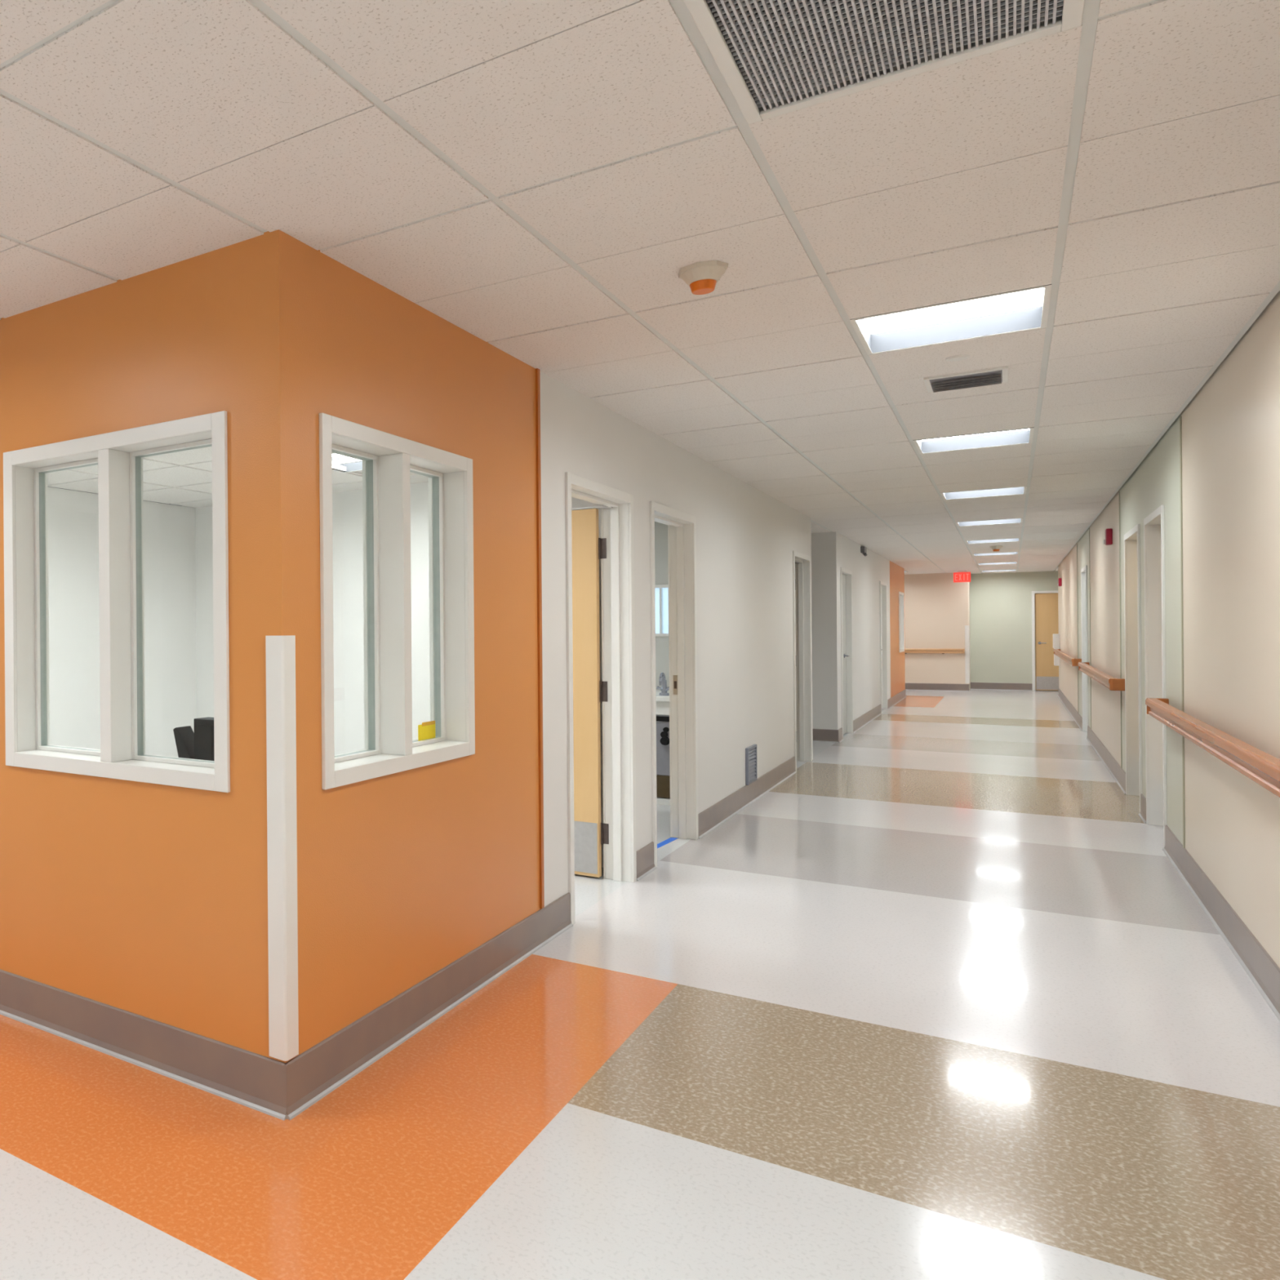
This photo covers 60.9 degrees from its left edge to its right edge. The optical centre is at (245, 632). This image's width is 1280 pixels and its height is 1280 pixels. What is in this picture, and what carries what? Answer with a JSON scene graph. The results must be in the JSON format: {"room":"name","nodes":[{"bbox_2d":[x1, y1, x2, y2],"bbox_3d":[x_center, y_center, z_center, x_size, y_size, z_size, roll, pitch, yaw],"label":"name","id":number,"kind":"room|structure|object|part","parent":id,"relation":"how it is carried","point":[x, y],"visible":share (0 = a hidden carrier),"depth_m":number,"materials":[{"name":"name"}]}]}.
{"room":"hospital interior","nodes":[
{"label":"hospital interior","id":0,"kind":"room"},
{"bbox_2d":[47,486,196,757],"bbox_3d":[-1.488,0.223,6.394,0.140,2.385,3.380,0,0,38],"label":"wall","id":1,"kind":"structure","parent":0,"point":[169,530],"depth_m":6.86,"materials":[{"name":"paint"}]},
{"bbox_2d":[0,241,247,1050],"bbox_3d":[-2.008,0.120,4.565,5.203,2.597,0.140,0,0,38],"label":"wall","id":2,"kind":"structure","parent":0,"point":[129,895],"depth_m":3.19,"materials":[{"name":"orange paint"}]},
{"bbox_2d":[3,410,230,792],"bbox_3d":[-0.422,-0.089,3.319,1.054,1.150,0.168,0,0,38],"label":"window","id":3,"kind":"structure","parent":2,"relation":"in","point":[118,455],"depth_m":3.31,"materials":[{"name":"white metal"}]},
{"bbox_2d":[0,968,288,1120],"bbox_3d":[-1.989,1.342,4.455,5.352,0.155,0.022,0,0,38],"label":"baseboard","id":4,"kind":"structure","parent":2,"relation":"attached to","point":[247,1078],"depth_m":3.13,"materials":[{"name":"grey rubber"}]},
{"bbox_2d":[47,447,428,507],"bbox_3d":[-0.164,-1.056,5.347,3.253,0.150,3.380,0,0,38],"label":"ceiling","id":5,"kind":"structure","parent":0,"point":[183,478],"depth_m":6.22,"materials":[{"name":"tile"}]},
{"bbox_2d":[332,453,362,472],"bbox_3d":[0.647,-1.047,5.613,0.591,0.121,0.604,0,0,38],"label":"ceiling light","id":6,"kind":"object","parent":5,"relation":"attached to","point":[356,466],"visible":0.14,"depth_m":5.95,"materials":[{"name":"plastic"}]},
{"bbox_2d":[184,481,603,867],"bbox_3d":[0.877,0.112,6.774,3.393,2.567,0.140,0,0,38],"label":"wall","id":7,"kind":"structure","parent":0,"point":[347,506],"depth_m":6.79,"materials":[{"name":"paint"}]},
{"bbox_2d":[240,229,813,1062],"bbox_3d":[3.008,0.080,6.628,0.140,2.597,9.580,0,0,38],"label":"wall","id":8,"kind":"structure","parent":0,"point":[402,876],"depth_m":3.70,"materials":[{"name":"orange paint"}]},
{"bbox_2d":[265,635,298,1061],"bbox_3d":[0.106,0.624,2.846,0.062,1.227,0.062,0,0,38],"label":"guard","id":9,"kind":"object","parent":8,"relation":"attached to","point":[281,717],"visible":1,"depth_m":2.82,"materials":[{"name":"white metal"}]},
{"bbox_2d":[319,413,475,790],"bbox_3d":[0.498,-0.096,3.433,0.168,1.150,1.056,0,0,38],"label":"window","id":10,"kind":"structure","parent":8,"relation":"in","point":[388,460],"depth_m":3.42,"materials":[{"name":"white metal"}]},
{"bbox_2d":[417,720,435,741],"bbox_3d":[0.697,0.379,3.746,0.001,0.067,0.140,0,0,38],"label":"folder","id":11,"kind":"object","parent":10,"relation":"attached to","point":[426,731],"visible":1,"depth_m":3.74,"materials":[{"name":"plastic"}]},
{"bbox_2d":[284,892,573,1119],"bbox_3d":[0.830,1.319,3.709,0.022,0.155,2.304,0,0,38],"label":"baseboard","id":12,"kind":"structure","parent":8,"relation":"attached to","point":[324,1067],"depth_m":3.38,"materials":[{"name":"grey rubber"}]},
{"bbox_2d":[535,368,544,908],"bbox_3d":[1.313,0.029,4.348,0.010,2.407,0.028,0,0,38],"label":"trim","id":13,"kind":"structure","parent":8,"relation":"attached to","point":[537,371],"depth_m":4.34,"materials":[{"name":"paint"}]},
{"bbox_2d":[564,471,636,924],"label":"door","id":14,"kind":"structure","parent":8,"relation":"in","point":[584,548],"depth_m":5.45,"materials":[{"name":"beige wood"}]},
{"bbox_3d":[1.623,1.217,5.727,0.880,0.285,0.002,0,0,38],"label":"kick plate","id":15,"kind":"part","parent":14,"relation":"part of","materials":[{"name":"metal"}]},
{"bbox_2d":[649,501,698,866],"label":"door frame","id":16,"kind":"structure","parent":8,"relation":"in","point":[682,526],"depth_m":6.49,"materials":[{"name":"white metal"}]},
{"bbox_3d":[2.883,0.355,6.534,0.027,0.130,0.004,0,0,38],"label":"strike plate","id":17,"kind":"part","parent":16,"relation":"part of","materials":[{"name":"metal"}]},
{"bbox_2d":[635,755,796,880],"bbox_3d":[3.754,1.295,7.435,0.022,0.155,5.120,0,0,38],"label":"baseboard","id":18,"kind":"structure","parent":8,"relation":"attached to","point":[709,819],"depth_m":7.26,"materials":[{"name":"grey rubber"}]},
{"bbox_2d":[745,744,757,785],"bbox_3d":[4.074,1.066,7.844,0.022,0.292,0.340,0,0,38],"label":"air vent","id":19,"kind":"object","parent":8,"relation":"in","point":[751,765],"visible":1,"depth_m":7.82,"materials":[{"name":"grey metal"}]},
{"bbox_2d":[0,688,1279,1279],"bbox_3d":[6.112,1.393,10.848,10.600,0.080,30.000,0,0,38],"label":"floor","id":20,"kind":"structure","parent":0,"point":[940,1001],"depth_m":2.95,"materials":[{"name":"white tile"}]},
{"bbox_2d":[655,689,670,805],"bbox_3d":[3.301,0.944,8.285,1.350,0.865,0.860,0,0,38],"label":"base cabinet","id":21,"kind":"object","parent":20,"relation":"on","point":[663,773],"visible":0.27,"depth_m":7.76,"materials":[{"name":"wood"}]},
{"bbox_2d":[655,689,669,702],"bbox_3d":[3.297,0.531,8.285,1.350,0.040,0.860,0,0,38],"label":"countertop","id":22,"kind":"structure","parent":21,"relation":"on","point":[659,698],"depth_m":7.75,"materials":[{"name":"ceramic"}]},
{"bbox_2d":[656,672,669,695],"bbox_3d":[3.355,0.418,7.845,0.140,0.186,0.103,0,0,-23],"label":"faucet","id":23,"kind":"object","parent":22,"relation":"on","point":[662,682],"visible":0.99,"depth_m":7.84,"materials":[{"name":"silver metal"}]},
{"bbox_3d":[3.348,0.375,7.824,0.024,0.101,0.123,0,0,38],"label":"spout","id":24,"kind":"part","parent":23,"relation":"part of","materials":[{"name":"silver metal"}]},
{"bbox_3d":[3.303,0.734,7.763,0.160,0.125,0.025,0,0,38],"label":"knob","id":25,"kind":"part","parent":21,"relation":"part of","materials":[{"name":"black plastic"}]},
{"bbox_3d":[3.249,1.234,7.843,0.810,0.175,0.022,0,0,38],"label":"drawer","id":26,"kind":"part","parent":21,"relation":"part of","materials":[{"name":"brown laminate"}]},
{"bbox_3d":[3.245,0.903,7.842,0.810,0.477,0.025,0,0,38],"label":"panel","id":27,"kind":"part","parent":21,"relation":"part of","materials":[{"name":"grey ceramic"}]},
{"bbox_2d":[657,837,677,848],"bbox_3d":[2.741,1.380,6.375,0.045,0.001,0.403,0,0,41],"label":"tape","id":28,"kind":"object","parent":20,"relation":"on","point":[670,839],"visible":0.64,"depth_m":6.40,"materials":[{"name":"blue plastic"}]},
{"bbox_3d":[-1.025,0.961,4.216,3.170,0.900,0.484,0,0,38],"label":"countertop","id":29,"kind":"structure","parent":20,"relation":"on","visible":0},
{"bbox_2d":[173,716,214,760],"bbox_3d":[-0.159,0.404,3.451,0.186,0.200,0.090,0,0,38],"label":"stand","id":30,"kind":"object","parent":29,"relation":"on","point":[199,744],"visible":0.51,"depth_m":3.41,"materials":[{"name":"black plastic"}]},
{"bbox_3d":[-0.202,0.422,3.479,0.083,0.165,0.080,0,0,38],"label":"leaning panel","id":31,"kind":"part","parent":30,"relation":"part of","materials":[{"name":"black plastic"}]},
{"bbox_2d":[0,0,1279,574],"bbox_3d":[5.961,-1.225,10.900,8.228,0.024,30.249,0,0,43],"label":"ceiling","id":32,"kind":"structure","parent":0,"point":[539,178],"depth_m":2.67,"materials":[{"name":"tile"}]},
{"bbox_2d":[678,260,728,294],"bbox_3d":[1.480,-1.139,3.153,0.141,0.074,0.141,0,0,-29],"label":"smoke detector","id":33,"kind":"object","parent":32,"relation":"attached to","point":[702,277],"visible":1,"depth_m":3.12,"materials":[{"name":"beige plastic"}]},
{"bbox_2d":[683,0,1084,124],"bbox_3d":[1.200,-1.326,1.826,0.584,0.316,0.600,0,0,38],"label":"ceiling vent","id":34,"kind":"object","parent":32,"relation":"in","point":[775,58],"visible":1,"depth_m":1.94,"materials":[{"name":"white metal"}]},
{"bbox_2d":[849,284,1051,355],"bbox_3d":[2.705,-1.246,3.744,0.591,0.121,0.604,0,0,38],"label":"ceiling light","id":35,"kind":"object","parent":32,"relation":"attached to","point":[1028,308],"visible":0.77,"depth_m":3.89,"materials":[{"name":"plastic"}]},
{"bbox_2d":[945,354,970,361],"bbox_3d":[3.080,-1.185,4.211,0.087,0.009,0.087,0,0,38],"label":"sprinkler cover","id":36,"kind":"object","parent":32,"relation":"attached to","point":[961,357],"visible":1,"depth_m":4.19,"materials":[{"name":"white plastic"}]},
{"bbox_2d":[953,570,970,582],"bbox_3d":[15.059,-1.169,20.467,0.290,0.235,0.044,0,0,38],"label":"exit sign","id":37,"kind":"object","parent":32,"relation":"hanging from","point":[961,575],"visible":1,"depth_m":20.45,"materials":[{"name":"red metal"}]},
{"bbox_2d":[924,366,1008,392],"bbox_3d":[3.388,-1.178,4.579,0.310,0.027,0.310,0,0,38],"label":"ceiling vent","id":38,"kind":"object","parent":32,"relation":"in","point":[996,375],"visible":1,"depth_m":4.54,"materials":[{"name":"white metal"}]},
{"bbox_2d":[912,426,1034,453],"bbox_3d":[4.587,-1.261,6.141,0.591,0.121,0.604,0,0,38],"label":"ceiling light","id":39,"kind":"object","parent":32,"relation":"attached to","point":[1020,436],"visible":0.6,"depth_m":6.34,"materials":[{"name":"plastic"}]},
{"bbox_2d":[940,486,1026,500],"bbox_3d":[6.469,-1.276,8.539,0.591,0.121,0.604,0,0,38],"label":"ceiling light","id":40,"kind":"object","parent":32,"relation":"attached to","point":[1018,490],"visible":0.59,"depth_m":8.74,"materials":[{"name":"plastic"}]},
{"bbox_2d":[955,518,1022,526],"bbox_3d":[8.351,-1.292,10.936,0.591,0.121,0.604,0,0,38],"label":"ceiling light","id":41,"kind":"object","parent":32,"relation":"attached to","point":[1011,520],"visible":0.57,"depth_m":11.13,"materials":[{"name":"plastic"}]},
{"bbox_2d":[965,537,1020,543],"bbox_3d":[10.233,-1.307,13.334,0.591,0.121,0.604,0,0,38],"label":"ceiling light","id":42,"kind":"object","parent":32,"relation":"attached to","point":[1015,539],"visible":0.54,"depth_m":13.54,"materials":[{"name":"plastic"}]},
{"bbox_2d":[972,551,1018,555],"bbox_3d":[12.115,-1.322,15.731,0.591,0.121,0.604,0,0,38],"label":"ceiling light","id":43,"kind":"object","parent":32,"relation":"attached to","point":[1009,553],"visible":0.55,"depth_m":15.93,"materials":[{"name":"plastic"}]},
{"bbox_2d":[989,545,1002,551],"bbox_3d":[10.925,-1.215,14.173,0.144,0.076,0.144,0,0,16],"label":"smoke detector","id":44,"kind":"object","parent":32,"relation":"attached to","point":[997,548],"visible":1,"depth_m":14.13,"materials":[{"name":"beige plastic"}]},
{"bbox_2d":[977,561,1017,564],"bbox_3d":[13.997,-1.337,18.129,0.591,0.121,0.604,0,0,38],"label":"ceiling light","id":45,"kind":"object","parent":32,"relation":"attached to","point":[1013,562],"visible":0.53,"depth_m":18.32,"materials":[{"name":"plastic"}]},
{"bbox_2d":[981,569,1017,572],"bbox_3d":[15.879,-1.353,20.527,0.591,0.121,0.604,0,0,38],"label":"ceiling light","id":46,"kind":"object","parent":32,"relation":"attached to","point":[997,570],"visible":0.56,"depth_m":20.72,"materials":[{"name":"plastic"}]},
{"bbox_2d":[654,521,669,690],"bbox_3d":[3.187,0.078,9.029,2.543,2.597,0.140,0,0,38],"label":"wall","id":47,"kind":"structure","parent":0,"point":[661,571],"depth_m":8.57,"materials":[{"name":"grey paint"}]},
{"bbox_2d":[654,584,668,636],"bbox_3d":[3.472,-0.188,8.737,0.675,0.455,0.065,0,0,38],"label":"window","id":48,"kind":"structure","parent":47,"relation":"in","point":[661,591],"depth_m":8.58,"materials":[{"name":"white glass"}]},
{"bbox_2d":[811,531,839,729],"bbox_3d":[6.315,0.053,12.625,2.343,2.597,0.140,0,0,38],"label":"wall","id":49,"kind":"structure","parent":0,"point":[824,567],"depth_m":11.93,"materials":[{"name":"white paint"}]},
{"bbox_2d":[813,728,838,742],"bbox_3d":[6.279,1.275,12.559,2.352,0.155,0.022,0,0,38],"label":"baseboard","id":50,"kind":"structure","parent":49,"relation":"attached to","point":[819,735],"depth_m":11.92,"materials":[{"name":"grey rubber"}]},
{"bbox_2d":[837,533,905,728],"bbox_3d":[10.173,0.022,15.756,0.140,2.597,9.550,0,0,38],"label":"wall","id":51,"kind":"structure","parent":0,"point":[868,571],"depth_m":14.64,"materials":[{"name":"white paint"}]},
{"bbox_2d":[840,567,853,739],"bbox_3d":[7.665,0.266,12.559,0.166,2.150,1.020,0,0,38],"label":"door","id":52,"kind":"structure","parent":51,"relation":"in","point":[846,575],"depth_m":12.87,"materials":[{"name":"white wood"}]},
{"bbox_2d":[860,546,866,555],"bbox_3d":[8.805,-1.145,13.854,0.070,0.136,0.240,0,0,38],"label":"wall sensor","id":53,"kind":"object","parent":51,"relation":"attached to","point":[863,549],"visible":1,"depth_m":13.78,"materials":[{"name":"grey plastic"}]},
{"bbox_2d":[837,688,906,742],"bbox_3d":[10.203,1.243,15.651,0.022,0.155,9.708,0,0,38],"label":"baseboard","id":54,"kind":"structure","parent":51,"relation":"attached to","point":[858,723],"depth_m":14.59,"materials":[{"name":"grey rubber"}]},
{"bbox_2d":[879,581,887,709],"bbox_3d":[10.530,0.243,16.209,0.166,2.150,1.000,0,0,38],"label":"door","id":55,"kind":"structure","parent":51,"relation":"in","point":[883,619],"depth_m":16.52,"materials":[{"name":"white metal"}]},
{"bbox_2d":[898,591,904,652],"bbox_3d":[12.626,-0.194,18.883,0.168,1.156,0.996,0,0,38],"label":"window","id":56,"kind":"structure","parent":51,"relation":"in","point":[901,617],"depth_m":18.83,"materials":[{"name":"white metal"}]},
{"bbox_2d":[904,573,970,691],"bbox_3d":[14.152,-0.010,22.644,4.300,2.597,0.900,0,0,38],"label":"wall","id":57,"kind":"structure","parent":0,"point":[937,607],"depth_m":21.33,"materials":[{"name":"paint"}]},
{"bbox_2d":[904,648,964,653],"bbox_3d":[13.856,0.430,22.240,4.128,0.119,0.105,0,0,38],"label":"handrail","id":58,"kind":"object","parent":57,"relation":"attached to","point":[906,650],"visible":0.34,"depth_m":21.27,"materials":[{"name":"brown wood"}]},
{"bbox_2d":[905,682,968,691],"bbox_3d":[13.877,1.213,22.282,4.300,0.155,0.022,0,0,38],"label":"baseboard","id":59,"kind":"structure","parent":57,"relation":"attached to","point":[921,686],"depth_m":21.30,"materials":[{"name":"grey rubber"}]},
{"bbox_2d":[964,625,969,683],"bbox_3d":[15.563,0.482,20.998,0.077,1.250,0.072,0,0,38],"label":"guard","id":60,"kind":"object","parent":57,"relation":"attached to","point":[966,627],"visible":1,"depth_m":20.97,"materials":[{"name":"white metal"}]},
{"bbox_2d":[969,570,1057,686],"bbox_3d":[17.698,-0.039,20.522,3.900,2.597,0.140,0,0,38],"label":"wall","id":61,"kind":"structure","parent":0,"point":[1001,603],"depth_m":21.31,"materials":[{"name":"paint"}]},
{"bbox_2d":[970,682,1032,690],"bbox_3d":[17.658,1.182,20.458,3.900,0.155,0.022,0,0,38],"label":"baseboard","id":62,"kind":"structure","parent":61,"relation":"attached to","point":[975,686],"depth_m":21.33,"materials":[{"name":"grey rubber"}]},
{"bbox_2d":[1031,590,1058,690],"bbox_3d":[17.401,0.187,20.746,1.008,2.150,0.182,0,0,38],"label":"door","id":63,"kind":"structure","parent":61,"relation":"in","point":[1045,621],"depth_m":20.90,"materials":[{"name":"beige wood"}]},
{"bbox_3d":[17.388,1.092,20.720,0.878,0.280,0.002,0,0,38],"label":"kick plate","id":64,"kind":"part","parent":63,"relation":"part of","materials":[{"name":"metal"}]},
{"bbox_2d":[1057,290,1279,968],"bbox_3d":[7.693,0.042,8.454,0.140,2.597,27.800,0,0,38],"label":"wall","id":65,"kind":"structure","parent":0,"point":[1231,426],"depth_m":4.54,"materials":[{"name":"paint"}]},
{"bbox_2d":[1053,633,1059,666],"bbox_3d":[15.857,0.344,19.045,0.100,0.620,0.180,0,0,38],"label":"dispenser","id":66,"kind":"object","parent":65,"relation":"attached to","point":[1055,636],"visible":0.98,"depth_m":18.98,"materials":[{"name":"white plastic"}]},
{"bbox_2d":[1057,577,1062,586],"bbox_3d":[15.139,-0.930,18.113,0.062,0.150,0.120,0,0,38],"label":"fire alarm","id":67,"kind":"object","parent":65,"relation":"attached to","point":[1060,580],"visible":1,"depth_m":18.06,"materials":[{"name":"red plastic"}]},
{"bbox_2d":[1053,648,1081,666],"bbox_3d":[13.450,0.403,15.983,0.105,0.119,7.106,0,0,38],"label":"handrail","id":68,"kind":"object","parent":65,"relation":"attached to","point":[1073,661],"visible":0.91,"depth_m":14.47,"materials":[{"name":"brown wood"}]},
{"bbox_2d":[1076,543,1078,699],"bbox_3d":[11.834,-0.052,13.848,0.006,2.417,0.030,0,0,38],"label":"trim","id":69,"kind":"structure","parent":65,"relation":"attached to","point":[1077,544],"depth_m":13.84,"materials":[{"name":"paint"}]},
{"bbox_2d":[1080,564,1088,733],"bbox_3d":[10.859,0.240,12.486,0.166,2.150,1.050,0,0,38],"label":"door","id":70,"kind":"structure","parent":65,"relation":"in","point":[1083,571],"depth_m":12.89,"materials":[{"name":"white wood"}]},
{"bbox_2d":[1088,528,1091,728],"bbox_3d":[10.142,-0.038,11.693,0.006,2.417,0.030,0,0,38],"label":"trim","id":71,"kind":"structure","parent":65,"relation":"attached to","point":[1089,528],"depth_m":11.68,"materials":[{"name":"paint"}]},
{"bbox_2d":[1078,662,1124,690],"bbox_3d":[8.826,0.441,10.091,0.105,0.119,4.786,0,0,38],"label":"handrail","id":72,"kind":"object","parent":65,"relation":"attached to","point":[1113,683],"visible":0.98,"depth_m":8.92,"materials":[{"name":"brown wood"}]},
{"bbox_2d":[1102,528,1112,545],"bbox_3d":[8.131,-0.898,9.185,0.062,0.150,0.120,0,0,38],"label":"fire alarm","id":73,"kind":"object","parent":65,"relation":"attached to","point":[1108,532],"visible":1,"depth_m":9.14,"materials":[{"name":"red plastic"}]},
{"bbox_2d":[1118,491,1122,768],"bbox_3d":[7.629,-0.018,8.491,0.006,2.417,0.030,0,0,38],"label":"trim","id":74,"kind":"structure","parent":65,"relation":"attached to","point":[1119,491],"depth_m":8.48,"materials":[{"name":"paint"}]},
{"bbox_2d":[1124,524,1142,812],"bbox_3d":[7.020,0.271,7.586,0.176,2.150,1.120,0,0,38],"label":"door","id":75,"kind":"structure","parent":65,"relation":"in","point":[1132,619],"depth_m":8.01,"materials":[{"name":"white wood"}]},
{"bbox_2d":[1143,504,1167,848],"bbox_3d":[6.103,0.279,6.418,0.176,2.150,1.030,0,0,38],"label":"door","id":76,"kind":"structure","parent":65,"relation":"in","point":[1154,523],"depth_m":6.80,"materials":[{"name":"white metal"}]},
{"bbox_2d":[1057,688,1279,1021],"bbox_3d":[7.639,1.264,8.504,0.022,0.155,27.800,0,0,38],"label":"baseboard","id":77,"kind":"structure","parent":65,"relation":"attached to","point":[1260,966],"depth_m":4.55,"materials":[{"name":"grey rubber"}]},
{"bbox_2d":[1179,416,1185,848],"bbox_3d":[5.240,0.002,5.447,0.006,2.417,0.035,0,0,38],"label":"trim","id":78,"kind":"structure","parent":65,"relation":"attached to","point":[1180,421],"depth_m":5.43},
{"bbox_2d":[1145,697,1279,797],"bbox_3d":[3.886,0.481,3.798,0.105,0.119,5.626,0,0,38],"label":"handrail","id":79,"kind":"object","parent":65,"relation":"attached to","point":[1261,767],"visible":1,"depth_m":3.89,"materials":[{"name":"brown wood"}]},
{"bbox_3d":[5.000,0.064,11.064,2.203,2.597,0.140,0,0,38],"label":"wall","id":80,"kind":"structure","parent":0,"visible":0},
{"bbox_2d":[792,551,812,771],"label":"door","id":81,"kind":"structure","parent":80,"relation":"in","point":[802,615],"depth_m":10.22,"materials":[{"name":"white wood"}]}
]}

